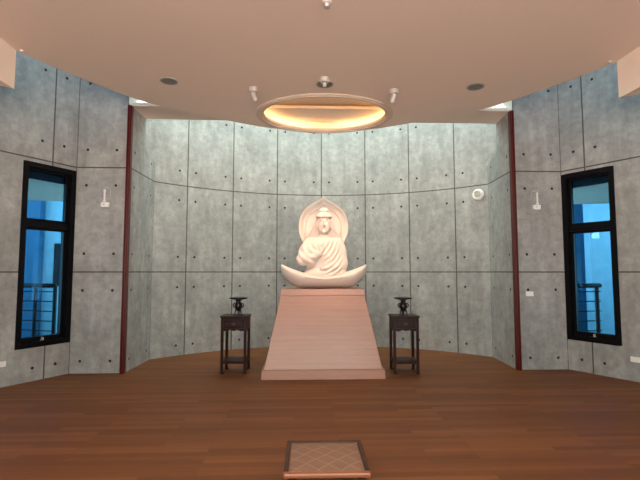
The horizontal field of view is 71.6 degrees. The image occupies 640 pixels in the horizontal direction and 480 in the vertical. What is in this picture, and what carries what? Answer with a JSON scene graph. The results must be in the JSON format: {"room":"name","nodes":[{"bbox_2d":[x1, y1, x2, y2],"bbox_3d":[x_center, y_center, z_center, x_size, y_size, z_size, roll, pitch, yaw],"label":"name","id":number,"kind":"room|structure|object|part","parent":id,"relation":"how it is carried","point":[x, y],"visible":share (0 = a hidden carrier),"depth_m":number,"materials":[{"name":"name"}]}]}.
{"room":"house of worship","nodes":[
{"label":"house of worship","id":0,"kind":"room"},
{"bbox_2d":[0,38,15,88],"bbox_3d":[-4.145,-2.506,-0.207,1.820,0.870,10.420,0,-4,-2],"label":"ceiling","id":1,"kind":"structure","parent":0,"point":[7,53],"depth_m":4.87,"materials":[{"name":"paint"}]},
{"bbox_2d":[0,50,79,387],"bbox_3d":[-4.711,-1.146,1.492,0.961,5.600,11.120,0,-4,4],"label":"wall","id":2,"kind":"structure","parent":0,"point":[39,116],"depth_m":6.33,"materials":[{"name":"concrete"}]},
{"bbox_2d":[0,361,5,366],"bbox_3d":[-4.288,1.673,5.966,0.016,0.075,0.125,-2,-5,28],"label":"wall socket","id":3,"kind":"object","parent":2,"relation":"attached to","point":[3,363],"visible":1,"depth_m":5.99,"materials":[{"name":"white plastic"}]},
{"bbox_2d":[14,160,76,349],"bbox_3d":[-4.099,0.218,6.607,0.172,2.671,0.792,-2,-5,28],"label":"window","id":4,"kind":"structure","parent":2,"relation":"in","point":[47,225],"depth_m":6.62,"materials":[{"name":"black metal"}]},
{"bbox_3d":[-4.117,0.634,6.575,0.008,1.570,0.572,-2,-5,28],"label":"pane","id":5,"kind":"part","parent":4,"relation":"part of","materials":[{"name":"blue glass"}]},
{"bbox_3d":[-4.109,0.647,6.581,0.070,1.661,0.642,-2,-5,28],"label":"sash","id":6,"kind":"part","parent":4,"relation":"part of","materials":[{"name":"black metal"}]},
{"bbox_3d":[-4.117,-0.655,6.668,0.008,0.725,0.592,-2,-5,28],"label":"pane","id":7,"kind":"part","parent":4,"relation":"part of","materials":[{"name":"blue glass"}]},
{"bbox_3d":[-4.109,-0.642,6.674,0.070,0.796,0.642,-2,-5,28],"label":"sash","id":8,"kind":"part","parent":4,"relation":"part of","materials":[{"name":"black metal"}]},
{"bbox_2d":[68,78,128,373],"bbox_3d":[-3.458,-0.748,7.007,0.785,5.600,0.001,0,-4,-2],"label":"wall","id":9,"kind":"structure","parent":0,"point":[95,332],"depth_m":6.96,"materials":[{"name":"concrete"}]},
{"bbox_2d":[101,187,110,206],"bbox_3d":[-3.362,-0.671,6.972,0.128,0.316,0.064,0,-4,-2],"label":"wall lamp","id":10,"kind":"object","parent":9,"relation":"attached to","point":[104,203],"visible":1,"depth_m":6.96,"materials":[{"name":"white plastic"}]},
{"bbox_2d":[126,108,154,371],"bbox_3d":[-3.019,-0.011,7.504,0.001,4.200,1.065,0,-4,-1],"label":"wall","id":11,"kind":"structure","parent":0,"point":[143,165],"depth_m":7.46,"materials":[{"name":"concrete"}]},
{"bbox_2d":[119,105,133,373],"bbox_3d":[-3.027,-0.051,6.944,0.068,4.200,0.104,0,-4,0],"label":"trim","id":12,"kind":"structure","parent":11,"relation":"attached to","point":[125,274],"depth_m":6.91,"materials":[{"name":"red paint"}]},
{"bbox_2d":[0,347,639,479],"bbox_3d":[0.272,1.722,1.493,10.600,0.120,16.077,0,-4,-2],"label":"floor","id":13,"kind":"structure","parent":0,"point":[464,416],"depth_m":4.58,"materials":[{"name":"brown wood"}]},
{"bbox_2d":[220,314,251,373],"bbox_3d":[-1.325,1.619,6.987,0.425,0.875,0.425,0,-4,0],"label":"side table","id":14,"kind":"object","parent":13,"relation":"on","point":[239,322],"visible":1,"depth_m":6.81,"materials":[{"name":"brown wood"}]},
{"bbox_3d":[-1.497,1.631,6.813,0.056,0.827,0.056,0,-4,0],"label":"leg","id":15,"kind":"part","parent":14,"relation":"part of","materials":[{"name":"brown wood"}]},
{"bbox_3d":[-1.497,1.655,7.157,0.056,0.827,0.056,0,-4,0],"label":"leg","id":16,"kind":"part","parent":14,"relation":"part of","materials":[{"name":"brown wood"}]},
{"bbox_3d":[-1.325,1.293,6.826,0.311,0.152,0.020,0,-4,0],"label":"drawer rail","id":17,"kind":"part","parent":14,"relation":"part of","materials":[{"name":"brown wood"}]},
{"bbox_3d":[-1.325,1.293,6.825,0.305,0.124,0.025,0,-4,0],"label":"drawer","id":18,"kind":"part","parent":14,"relation":"part of","materials":[{"name":"brown wood"}]},
{"bbox_2d":[223,357,247,361],"bbox_3d":[-1.325,1.871,6.968,0.360,0.016,0.360,0,-4,0],"label":"shelf","id":19,"kind":"object","parent":14,"relation":"attached to","point":[227,359],"depth_m":6.90,"materials":[{"name":"brown wood"}]},
{"bbox_3d":[-1.325,1.218,7.016,0.400,0.026,0.400,0,-4,0],"label":"waist moulding","id":20,"kind":"part","parent":14,"relation":"part of","materials":[{"name":"brown wood"}]},
{"bbox_3d":[-1.325,1.888,6.967,0.379,0.034,0.379,0,-4,0],"label":"shelf rail","id":21,"kind":"part","parent":14,"relation":"part of","materials":[{"name":"brown wood"}]},
{"bbox_2d":[229,297,247,314],"bbox_3d":[-1.295,1.047,7.048,0.292,0.274,0.292,0,-4,0],"label":"bronze censer","id":22,"kind":"object","parent":14,"relation":"on","point":[238,305],"visible":1,"depth_m":7.01,"materials":[{"name":"black metal"}]},
{"bbox_3d":[-1.153,1.631,6.813,0.056,0.827,0.056,0,-4,0],"label":"leg","id":23,"kind":"part","parent":14,"relation":"part of","materials":[{"name":"brown wood"}]},
{"bbox_3d":[-1.153,1.655,7.157,0.056,0.827,0.056,0,-4,0],"label":"leg","id":24,"kind":"part","parent":14,"relation":"part of","materials":[{"name":"brown wood"}]},
{"bbox_2d":[261,286,385,379],"bbox_3d":[0.018,1.437,7.344,1.799,1.290,1.799,0,-4,-2],"label":"pedestal","id":25,"kind":"object","parent":13,"relation":"on","point":[318,333],"visible":0.99,"depth_m":6.57,"materials":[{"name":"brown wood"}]},
{"bbox_2d":[281,195,366,287],"bbox_3d":[0.064,0.009,7.248,1.404,1.545,0.756,0,-4,-2],"label":"statue","id":26,"kind":"object","parent":25,"relation":"on","point":[323,225],"visible":1,"depth_m":7.13,"materials":[{"name":"stone"}]},
{"bbox_3d":[0.064,0.589,7.207,1.400,0.382,0.748,0,-4,-2],"label":"lotus seat","id":27,"kind":"part","parent":26,"relation":"part of","materials":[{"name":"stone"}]},
{"bbox_2d":[283,440,370,479],"bbox_3d":[0.040,1.674,3.223,0.585,0.224,0.585,0,-4,-2],"label":"stool","id":28,"kind":"object","parent":13,"relation":"on","point":[317,458],"visible":1,"depth_m":3.14,"materials":[{"name":"brown wood"}]},
{"bbox_3d":[-0.236,1.593,3.232,0.034,0.052,0.509,0,-4,-2],"label":"rail","id":29,"kind":"part","parent":28,"relation":"part of","materials":[{"name":"brown wood"}]},
{"bbox_3d":[0.032,1.613,3.510,0.585,0.052,0.022,0,-4,-2],"label":"rail","id":30,"kind":"part","parent":28,"relation":"part of","materials":[{"name":"brown wood"}]},
{"bbox_3d":[0.040,1.581,3.241,0.525,0.036,0.527,0,-4,-2],"label":"woven seat","id":31,"kind":"part","parent":28,"relation":"part of","materials":[{"name":"wicker"}]},
{"bbox_3d":[0.048,1.564,2.960,0.585,0.034,0.044,0,-4,-2],"label":"rail","id":32,"kind":"part","parent":28,"relation":"part of","materials":[{"name":"brown wood"}]},
{"bbox_3d":[0.315,1.594,3.248,0.034,0.052,0.509,0,-4,-2],"label":"rail","id":33,"kind":"part","parent":28,"relation":"part of","materials":[{"name":"brown wood"}]},
{"bbox_2d":[388,314,419,373],"bbox_3d":[1.318,1.618,6.977,0.425,0.875,0.425,0,-4,0],"label":"side table","id":34,"kind":"object","parent":13,"relation":"on","point":[397,322],"visible":1,"depth_m":6.80,"materials":[{"name":"brown wood"}]},
{"bbox_3d":[1.146,1.655,7.147,0.056,0.827,0.056,0,-4,0],"label":"leg","id":35,"kind":"part","parent":34,"relation":"part of","materials":[{"name":"brown wood"}]},
{"bbox_3d":[1.146,1.630,6.803,0.056,0.827,0.056,0,-4,0],"label":"leg","id":36,"kind":"part","parent":34,"relation":"part of","materials":[{"name":"brown wood"}]},
{"bbox_2d":[394,297,411,314],"bbox_3d":[1.318,1.047,7.038,0.292,0.274,0.292,0,-4,0],"label":"bronze censer","id":37,"kind":"object","parent":34,"relation":"on","point":[402,305],"visible":1,"depth_m":7.00,"materials":[{"name":"black metal"}]},
{"bbox_3d":[1.318,1.887,6.957,0.379,0.034,0.379,0,-4,0],"label":"shelf rail","id":38,"kind":"part","parent":34,"relation":"part of","materials":[{"name":"brown wood"}]},
{"bbox_3d":[1.318,1.217,7.006,0.400,0.026,0.400,0,-4,0],"label":"waist moulding","id":39,"kind":"part","parent":34,"relation":"part of","materials":[{"name":"brown wood"}]},
{"bbox_2d":[391,357,416,361],"bbox_3d":[1.318,1.870,6.959,0.360,0.016,0.360,0,-4,0],"label":"shelf","id":40,"kind":"object","parent":34,"relation":"attached to","point":[398,359],"depth_m":6.90,"materials":[{"name":"brown wood"}]},
{"bbox_3d":[1.318,1.292,6.815,0.305,0.124,0.025,0,-4,0],"label":"drawer","id":41,"kind":"part","parent":34,"relation":"part of","materials":[{"name":"brown wood"}]},
{"bbox_3d":[1.318,1.292,6.816,0.311,0.152,0.020,0,-4,0],"label":"drawer rail","id":42,"kind":"part","parent":34,"relation":"part of","materials":[{"name":"brown wood"}]},
{"bbox_3d":[1.490,1.655,7.147,0.056,0.827,0.056,0,-4,0],"label":"leg","id":43,"kind":"part","parent":34,"relation":"part of","materials":[{"name":"brown wood"}]},
{"bbox_3d":[1.490,1.630,6.803,0.056,0.827,0.056,0,-4,0],"label":"leg","id":44,"kind":"part","parent":34,"relation":"part of","materials":[{"name":"brown wood"}]},
{"bbox_2d":[0,0,639,129],"bbox_3d":[0.197,-2.618,1.373,6.977,0.420,13.220,0,-4,-2],"label":"ceiling","id":45,"kind":"structure","parent":0,"point":[430,51],"depth_m":4.89,"materials":[{"name":"paint"}]},
{"bbox_2d":[159,77,177,84],"bbox_3d":[-1.979,-2.080,5.820,0.236,0.013,0.236,0,-4,0],"label":"ceiling speaker","id":46,"kind":"object","parent":45,"relation":"attached to","point":[165,80],"visible":1,"depth_m":5.81,"materials":[{"name":"grey plastic"}]},
{"bbox_2d":[249,86,257,101],"bbox_3d":[-0.905,-1.979,6.038,0.128,0.185,0.127,0,-4,0],"label":"ceiling spotlight","id":47,"kind":"object","parent":45,"relation":"attached to","point":[253,90],"visible":1,"depth_m":6.01,"materials":[{"name":"paint"}]},
{"bbox_2d":[256,93,392,132],"bbox_3d":[0.072,-2.092,7.104,2.230,0.266,1.810,0,-4,-2],"label":"light","id":48,"kind":"object","parent":45,"relation":"attached to","point":[314,99],"visible":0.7,"depth_m":7.21,"materials":[{"name":"paint"}]},
{"bbox_2d":[320,76,328,86],"bbox_3d":[0.058,-2.033,5.736,0.128,0.120,0.127,0,-4,0],"label":"ceiling spotlight","id":49,"kind":"object","parent":45,"relation":"attached to","point":[324,80],"visible":1,"depth_m":5.70,"materials":[{"name":"paint"}]},
{"bbox_2d":[316,81,333,87],"bbox_3d":[0.062,-2.073,5.919,0.236,0.013,0.236,0,-4,0],"label":"ceiling speaker","id":50,"kind":"object","parent":45,"relation":"attached to","point":[318,84],"visible":0.73,"depth_m":5.94,"materials":[{"name":"grey plastic"}]},
{"bbox_2d":[322,0,331,8],"bbox_3d":[0.065,-2.181,4.117,0.090,0.058,0.090,0,-4,0],"label":"sprinkler","id":51,"kind":"object","parent":45,"relation":"attached to","point":[326,3],"visible":1,"depth_m":4.10,"materials":[{"name":"white plastic"}]},
{"bbox_2d":[389,88,398,102],"bbox_3d":[1.015,-1.974,6.098,0.128,0.185,0.127,0,-4,0],"label":"ceiling spotlight","id":52,"kind":"object","parent":45,"relation":"attached to","point":[393,92],"visible":1,"depth_m":6.08,"materials":[{"name":"paint"}]},
{"bbox_2d":[466,83,484,90],"bbox_3d":[2.101,-2.068,5.999,0.236,0.013,0.236,0,-4,0],"label":"ceiling speaker","id":53,"kind":"object","parent":45,"relation":"attached to","point":[476,86],"visible":1,"depth_m":5.98,"materials":[{"name":"grey plastic"}]},
{"bbox_2d":[468,84,482,89],"bbox_3d":[2.101,-2.068,5.999,0.196,0.013,0.196,0,-4,0],"label":"grille","id":54,"kind":"object","parent":53,"relation":"attached to","point":[472,86],"depth_m":5.98,"materials":[{"name":"grey metal"}]},
{"bbox_2d":[129,97,511,359],"bbox_3d":[0.099,-0.649,8.387,7.399,5.600,2.368,0,-4,0],"label":"wall","id":55,"kind":"structure","parent":0,"point":[230,197],"depth_m":9.01,"materials":[{"name":"concrete"}]},
{"bbox_2d":[472,189,483,199],"bbox_3d":[3.002,-0.865,8.447,0.216,0.216,0.065,-4,-6,43],"label":"fire alarm","id":56,"kind":"object","parent":55,"relation":"attached to","point":[477,194],"visible":1,"depth_m":8.42,"materials":[{"name":"white plastic"}]},
{"bbox_2d":[474,191,480,197],"bbox_3d":[2.988,-0.866,8.432,0.120,0.119,0.015,-4,-6,43],"label":"grille","id":57,"kind":"object","parent":56,"relation":"attached to","point":[477,194],"depth_m":8.42,"materials":[{"name":"grey plastic"}]},
{"bbox_2d":[130,103,510,123],"bbox_3d":[0.071,-2.139,7.534,6.240,0.050,0.620,0,-4,-2],"label":"ceiling","id":58,"kind":"structure","parent":0,"point":[147,110],"depth_m":7.49,"materials":[{"name":"paint"}]},
{"bbox_2d":[487,113,515,368],"bbox_3d":[3.147,0.006,7.741,0.001,4.200,1.066,0,-4,1],"label":"wall","id":59,"kind":"structure","parent":0,"point":[501,269],"depth_m":7.70,"materials":[{"name":"concrete"}]},
{"bbox_2d":[508,110,521,370],"bbox_3d":[3.152,-0.034,7.181,0.068,4.200,0.104,0,-4,0],"label":"trim","id":60,"kind":"structure","parent":59,"relation":"attached to","point":[512,168],"depth_m":7.16,"materials":[{"name":"red paint"}]},
{"bbox_2d":[512,84,568,369],"bbox_3d":[3.582,-0.729,7.276,0.785,5.600,0.001,0,-4,-2],"label":"wall","id":61,"kind":"structure","parent":0,"point":[544,341],"depth_m":7.23,"materials":[{"name":"concrete"}]},
{"bbox_2d":[526,291,533,295],"bbox_3d":[3.375,0.866,7.144,0.125,0.075,0.016,0,-4,-2],"label":"light switch","id":62,"kind":"object","parent":61,"relation":"attached to","point":[528,293],"visible":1,"depth_m":7.14,"materials":[{"name":"white plastic"}]},
{"bbox_2d":[531,191,540,209],"bbox_3d":[3.519,-0.652,7.236,0.128,0.316,0.064,0,-4,-2],"label":"wall lamp","id":63,"kind":"object","parent":61,"relation":"attached to","point":[537,206],"visible":1,"depth_m":7.22,"materials":[{"name":"white plastic"}]},
{"bbox_2d":[558,62,639,381],"bbox_3d":[5.255,-1.118,1.874,0.961,5.600,11.120,1,-4,-8],"label":"wall","id":64,"kind":"structure","parent":0,"point":[598,128],"depth_m":6.64,"materials":[{"name":"concrete"}]},
{"bbox_2d":[561,166,621,345],"bbox_3d":[4.247,0.240,6.927,0.172,2.672,0.792,3,-5,-32],"label":"window","id":65,"kind":"structure","parent":64,"relation":"in","point":[592,292],"depth_m":6.93,"materials":[{"name":"black metal"}]},
{"bbox_3d":[4.256,-0.619,6.995,0.070,0.797,0.642,3,-5,-32],"label":"sash","id":66,"kind":"part","parent":65,"relation":"part of","materials":[{"name":"black metal"}]},
{"bbox_3d":[4.265,-0.632,6.989,0.008,0.725,0.592,3,-5,-32],"label":"pane","id":67,"kind":"part","parent":65,"relation":"part of","materials":[{"name":"blue glass"}]},
{"bbox_3d":[4.256,0.670,6.902,0.070,1.662,0.642,3,-5,-32],"label":"sash","id":68,"kind":"part","parent":65,"relation":"part of","materials":[{"name":"black metal"}]},
{"bbox_3d":[4.265,0.657,6.896,0.008,1.570,0.572,3,-5,-32],"label":"pane","id":69,"kind":"part","parent":65,"relation":"part of","materials":[{"name":"blue glass"}]},
{"bbox_2d":[630,356,639,362],"bbox_3d":[4.475,1.697,6.302,0.016,0.075,0.125,3,-5,-32],"label":"wall socket","id":70,"kind":"object","parent":64,"relation":"attached to","point":[632,359],"visible":1,"depth_m":6.30,"materials":[{"name":"white plastic"}]},
{"bbox_2d":[617,46,639,97],"bbox_3d":[4.737,-2.482,0.133,2.002,0.870,10.420,0,-4,-2],"label":"ceiling","id":71,"kind":"structure","parent":0,"point":[628,67],"depth_m":5.09,"materials":[{"name":"paint"}]}
]}

